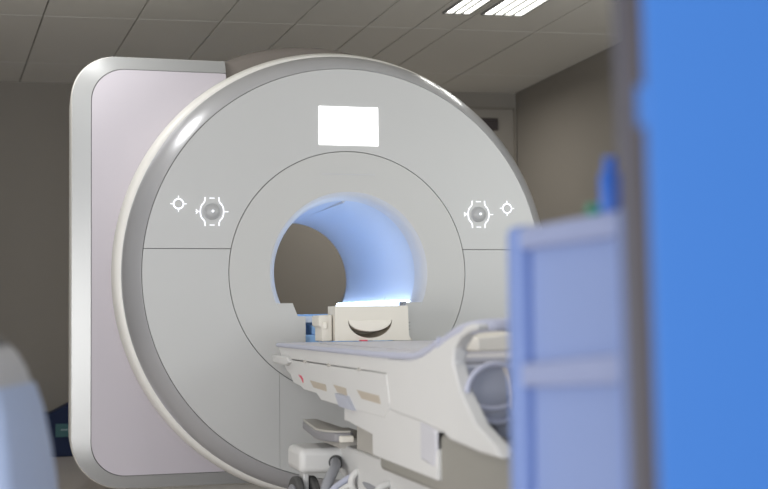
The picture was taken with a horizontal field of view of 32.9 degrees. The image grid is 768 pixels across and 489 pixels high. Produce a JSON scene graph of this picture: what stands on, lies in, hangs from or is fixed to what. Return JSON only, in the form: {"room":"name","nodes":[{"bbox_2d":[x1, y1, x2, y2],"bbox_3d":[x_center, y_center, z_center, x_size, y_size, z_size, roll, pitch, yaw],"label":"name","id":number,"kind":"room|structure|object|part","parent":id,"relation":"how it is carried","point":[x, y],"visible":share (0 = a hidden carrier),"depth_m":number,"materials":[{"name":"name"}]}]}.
{"room":"radiology room","nodes":[
{"label":"radiology room","id":0,"kind":"room"},
{"bbox_2d":[54,456,113,488],"bbox_3d":[-0.374,1.187,3.351,12.000,0.080,14.500,0,-3,-16],"label":"floor","id":1,"kind":"structure","parent":0,"point":[69,475],"depth_m":7.89,"materials":[{"name":"plastic"}]},
{"bbox_2d":[0,336,56,488],"bbox_3d":[-0.807,0.620,2.207,0.490,0.934,0.340,-1,-3,0],"label":"waste bin","id":2,"kind":"object","parent":1,"relation":"on","point":[26,453],"visible":1,"depth_m":2.21,"materials":[{"name":"plastic"}]},
{"bbox_3d":[-0.816,0.164,2.232,0.313,0.020,0.180,-1,-3,0],"label":"lid","id":3,"kind":"part","parent":2,"relation":"part of","materials":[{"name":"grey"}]},
{"bbox_3d":[-0.821,0.209,2.229,0.381,0.070,0.250,-1,-3,0],"label":"bin lid","id":4,"kind":"part","parent":2,"relation":"part of","materials":[{"name":"grey plastic"}]},
{"bbox_2d":[45,402,72,456],"bbox_3d":[-2.418,1.294,9.157,0.700,0.388,0.263,0,-3,-16],"label":"case","id":5,"kind":"object","parent":1,"relation":"on","point":[57,419],"visible":0.16,"depth_m":9.07,"materials":[{"name":"blue"}]},
{"bbox_2d":[68,47,540,488],"bbox_3d":[-0.469,0.153,7.040,2.408,2.392,1.593,0,-3,-16],"label":"scanner","id":6,"kind":"object","parent":1,"relation":"on","point":[188,179],"visible":0.76,"depth_m":6.41,"materials":[{"name":"grey plastic"}]},
{"bbox_3d":[-1.050,0.134,6.589,0.844,2.031,0.028,0,-3,-16],"label":"panel","id":7,"kind":"part","parent":6,"relation":"part of","materials":[{"name":"white plastic"}]},
{"bbox_3d":[-1.096,0.133,6.577,0.938,2.166,0.026,0,-3,-16],"label":"panel trim","id":8,"kind":"part","parent":6,"relation":"part of","materials":[{"name":"grey plastic"}]},
{"bbox_3d":[-0.811,-0.157,6.152,0.082,0.082,0.032,0,-3,-16],"label":"control knob","id":9,"kind":"part","parent":6,"relation":"part of","materials":[{"name":"grey plastic"}]},
{"bbox_3d":[0.478,-0.152,6.514,0.082,0.082,0.032,0,-3,-16],"label":"control knob","id":10,"kind":"part","parent":6,"relation":"part of","materials":[{"name":"grey plastic"}]},
{"bbox_2d":[272,306,510,488],"bbox_3d":[0.284,0.712,4.716,0.928,1.004,3.113,0,-3,-16],"label":"table","id":11,"kind":"object","parent":1,"relation":"on","point":[426,414],"depth_m":4.21,"materials":[{"name":"white plastic"}]},
{"bbox_3d":[-0.186,0.443,5.053,0.046,0.052,2.088,0,-3,-16],"label":"panel","id":12,"kind":"part","parent":11,"relation":"part of","materials":[{"name":"white plastic"}]},
{"bbox_2d":[329,455,341,467],"bbox_3d":[-0.197,0.890,5.316,0.060,0.060,0.012,0,-3,-16],"label":"socket","id":13,"kind":"object","parent":11,"relation":"attached to","point":[331,457],"depth_m":5.31,"materials":[{"name":"grey plastic"}]},
{"bbox_3d":[-0.196,0.547,5.108,0.055,0.145,1.768,0,-3,-16],"label":"panel","id":14,"kind":"part","parent":11,"relation":"part of","materials":[{"name":"white plastic"}]},
{"bbox_3d":[-0.166,0.371,4.896,0.025,0.079,2.433,0,-3,-16],"label":"rail","id":15,"kind":"part","parent":11,"relation":"part of","materials":[{"name":"grey plastic"}]},
{"bbox_3d":[-0.088,0.364,5.997,0.452,0.160,0.220,0,-3,-16],"label":"head coil","id":16,"kind":"part","parent":11,"relation":"part of","materials":[{"name":"white plastic"}]},
{"bbox_2d":[351,320,391,337],"bbox_3d":[-0.080,0.389,5.989,0.208,0.080,0.116,0,-3,-16],"label":"handle","id":17,"kind":"object","parent":11,"relation":"on","point":[359,328],"depth_m":5.94,"materials":[{"name":"beige"}]},
{"bbox_3d":[0.153,0.853,4.299,0.076,0.198,2.200,0,-3,-16],"label":"rail","id":18,"kind":"part","parent":11,"relation":"part of","materials":[{"name":"white plastic"}]},
{"bbox_3d":[0.575,0.252,3.686,0.787,0.096,0.362,0,-3,-16],"label":"push handle","id":19,"kind":"part","parent":11,"relation":"part of","materials":[{"name":"grey plastic"}]},
{"bbox_2d":[441,331,508,350],"bbox_3d":[0.311,0.306,4.146,0.190,0.062,0.220,1,-4,-33],"label":"pad","id":20,"kind":"object","parent":11,"relation":"on","point":[498,340],"visible":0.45,"depth_m":4.04,"materials":[{"name":"white fabric"}]},
{"bbox_3d":[0.557,0.483,3.747,0.740,0.288,0.080,0,-3,-16],"label":"plate","id":21,"kind":"part","parent":11,"relation":"part of","materials":[{"name":"grey plastic"}]},
{"bbox_3d":[0.340,0.393,3.566,0.011,0.112,0.031,2,-4,-35],"label":"pull cord","id":22,"kind":"part","parent":11,"relation":"part of","materials":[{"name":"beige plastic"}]},
{"bbox_2d":[507,204,628,488],"bbox_3d":[0.448,0.502,1.818,0.412,1.101,0.452,0,-3,-16],"label":"utility cart","id":23,"kind":"object","parent":1,"relation":"on","point":[567,376],"depth_m":1.81,"materials":[{"name":"blue plastic"}]},
{"bbox_3d":[0.222,0.457,1.953,0.050,0.971,0.055,0,-3,-16],"label":"corner post","id":24,"kind":"part","parent":23,"relation":"part of","materials":[{"name":"blue plastic"}]},
{"bbox_2d":[520,211,616,249],"bbox_3d":[0.442,-0.017,1.846,0.404,0.034,0.424,0,-3,-16],"label":"shelf","id":25,"kind":"object","parent":23,"relation":"on","point":[597,231],"depth_m":1.77,"materials":[{"name":"blue plastic"}]},
{"bbox_3d":[0.274,0.418,1.774,0.008,0.867,0.332,0,-3,-16],"label":"panel","id":26,"kind":"part","parent":23,"relation":"part of","materials":[{"name":"blue plastic"}]},
{"bbox_3d":[0.277,-0.046,1.716,0.021,0.014,0.021,0,-3,-16],"label":"small cap","id":27,"kind":"part","parent":23,"relation":"part of","materials":[{"name":"green plastic"}]},
{"bbox_2d":[600,156,619,212],"bbox_3d":[0.291,-0.077,1.674,0.027,0.071,0.027,0,-3,-16],"label":"spray bottle","id":28,"kind":"object","parent":23,"relation":"on","point":[609,177],"visible":0.91,"depth_m":1.66,"materials":[{"name":"blue plastic"}]},
{"bbox_3d":[0.324,0.435,1.591,0.050,0.971,0.055,0,-3,-16],"label":"corner post","id":29,"kind":"part","parent":23,"relation":"part of","materials":[{"name":"blue plastic"}]},
{"bbox_2d":[613,0,767,488],"bbox_3d":[0.701,0.023,1.502,1.027,1.967,0.053,1,-3,-25],"label":"door","id":30,"kind":"structure","parent":1,"relation":"on","point":[691,76],"depth_m":1.30,"materials":[{"name":"blue"}]},
{"bbox_2d":[0,80,515,411],"bbox_3d":[-2.410,0.111,9.513,7.019,2.790,0.118,0,-3,-11],"label":"wall","id":31,"kind":"structure","parent":0,"point":[309,270],"depth_m":9.46,"materials":[{"name":"beige paint"}]},
{"bbox_2d":[481,118,497,129],"bbox_3d":[0.810,-0.938,10.130,0.158,0.093,0.024,0,-3,-11],"label":"air vent","id":32,"kind":"object","parent":31,"relation":"in","point":[492,123],"visible":0.56,"depth_m":10.13,"materials":[{"name":"grey metal"}]},
{"bbox_2d":[469,107,514,108],"bbox_3d":[0.442,-1.064,10.068,1.191,0.012,0.020,0,-3,-11],"label":"trim","id":33,"kind":"structure","parent":31,"relation":"attached to","point":[469,107],"depth_m":10.14,"materials":[{"name":"grey"}]},
{"bbox_2d":[0,0,613,92],"bbox_3d":[-0.874,-1.654,5.332,7.645,0.446,9.536,0,-3,-16],"label":"ceiling","id":34,"kind":"structure","parent":0,"point":[475,52],"depth_m":8.33,"materials":[{"name":"tile"}]},
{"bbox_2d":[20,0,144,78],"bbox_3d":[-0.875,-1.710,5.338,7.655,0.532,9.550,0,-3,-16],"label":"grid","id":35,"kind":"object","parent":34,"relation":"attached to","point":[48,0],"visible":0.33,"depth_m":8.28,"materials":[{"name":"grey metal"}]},
{"bbox_2d":[442,0,491,14],"bbox_3d":[0.547,-1.434,7.606,0.172,0.044,0.661,1,-3,-20],"label":"ceiling light","id":36,"kind":"object","parent":34,"relation":"attached to","point":[461,7],"visible":1,"depth_m":7.76,"materials":[{"name":"grey"}]},
{"bbox_3d":[0.522,-1.433,7.601,0.012,0.040,0.612,1,-3,-20],"label":"louvre blade","id":37,"kind":"part","parent":36,"relation":"part of","materials":[{"name":"grey metal"}]},
{"bbox_2d":[448,0,487,12],"bbox_3d":[0.547,-1.439,7.607,0.148,0.033,0.633,1,-3,-20],"label":"diffuser","id":38,"kind":"object","parent":36,"relation":"attached to","point":[461,6],"depth_m":7.75,"materials":[{"name":"white plastic"}]},
{"bbox_3d":[0.571,-1.433,7.611,0.012,0.040,0.612,1,-3,-20],"label":"louvre blade","id":39,"kind":"part","parent":36,"relation":"part of","materials":[{"name":"grey metal"}]},
{"bbox_2d":[481,0,548,16],"bbox_3d":[0.827,-1.434,7.661,0.261,0.044,0.675,1,-3,-20],"label":"ceiling light","id":40,"kind":"object","parent":34,"relation":"attached to","point":[513,8],"visible":1,"depth_m":7.80,"materials":[{"name":"grey"}]},
{"bbox_3d":[0.768,-1.433,7.649,0.012,0.040,0.612,1,-3,-20],"label":"louvre blade","id":41,"kind":"part","parent":40,"relation":"part of","materials":[{"name":"grey metal"}]},
{"bbox_3d":[0.827,-1.433,7.661,0.012,0.040,0.612,1,-3,-20],"label":"louvre blade","id":42,"kind":"part","parent":40,"relation":"part of","materials":[{"name":"grey metal"}]},
{"bbox_3d":[0.885,-1.433,7.672,0.012,0.040,0.612,1,-3,-20],"label":"louvre blade","id":43,"kind":"part","parent":40,"relation":"part of","materials":[{"name":"grey metal"}]},
{"bbox_2d":[516,46,618,223],"bbox_3d":[2.330,-0.331,6.780,0.118,3.270,7.210,1,-3,-20],"label":"wall","id":44,"kind":"structure","parent":0,"point":[566,121],"depth_m":9.37,"materials":[{"name":"beige paint"}]},
{"bbox_2d":[513,109,516,163],"bbox_3d":[1.036,0.221,10.111,0.018,2.562,0.021,0,-3,-16],"label":"trim","id":45,"kind":"structure","parent":44,"relation":"attached to","point":[514,110],"depth_m":10.16,"materials":[{"name":"grey metal"}]}
]}

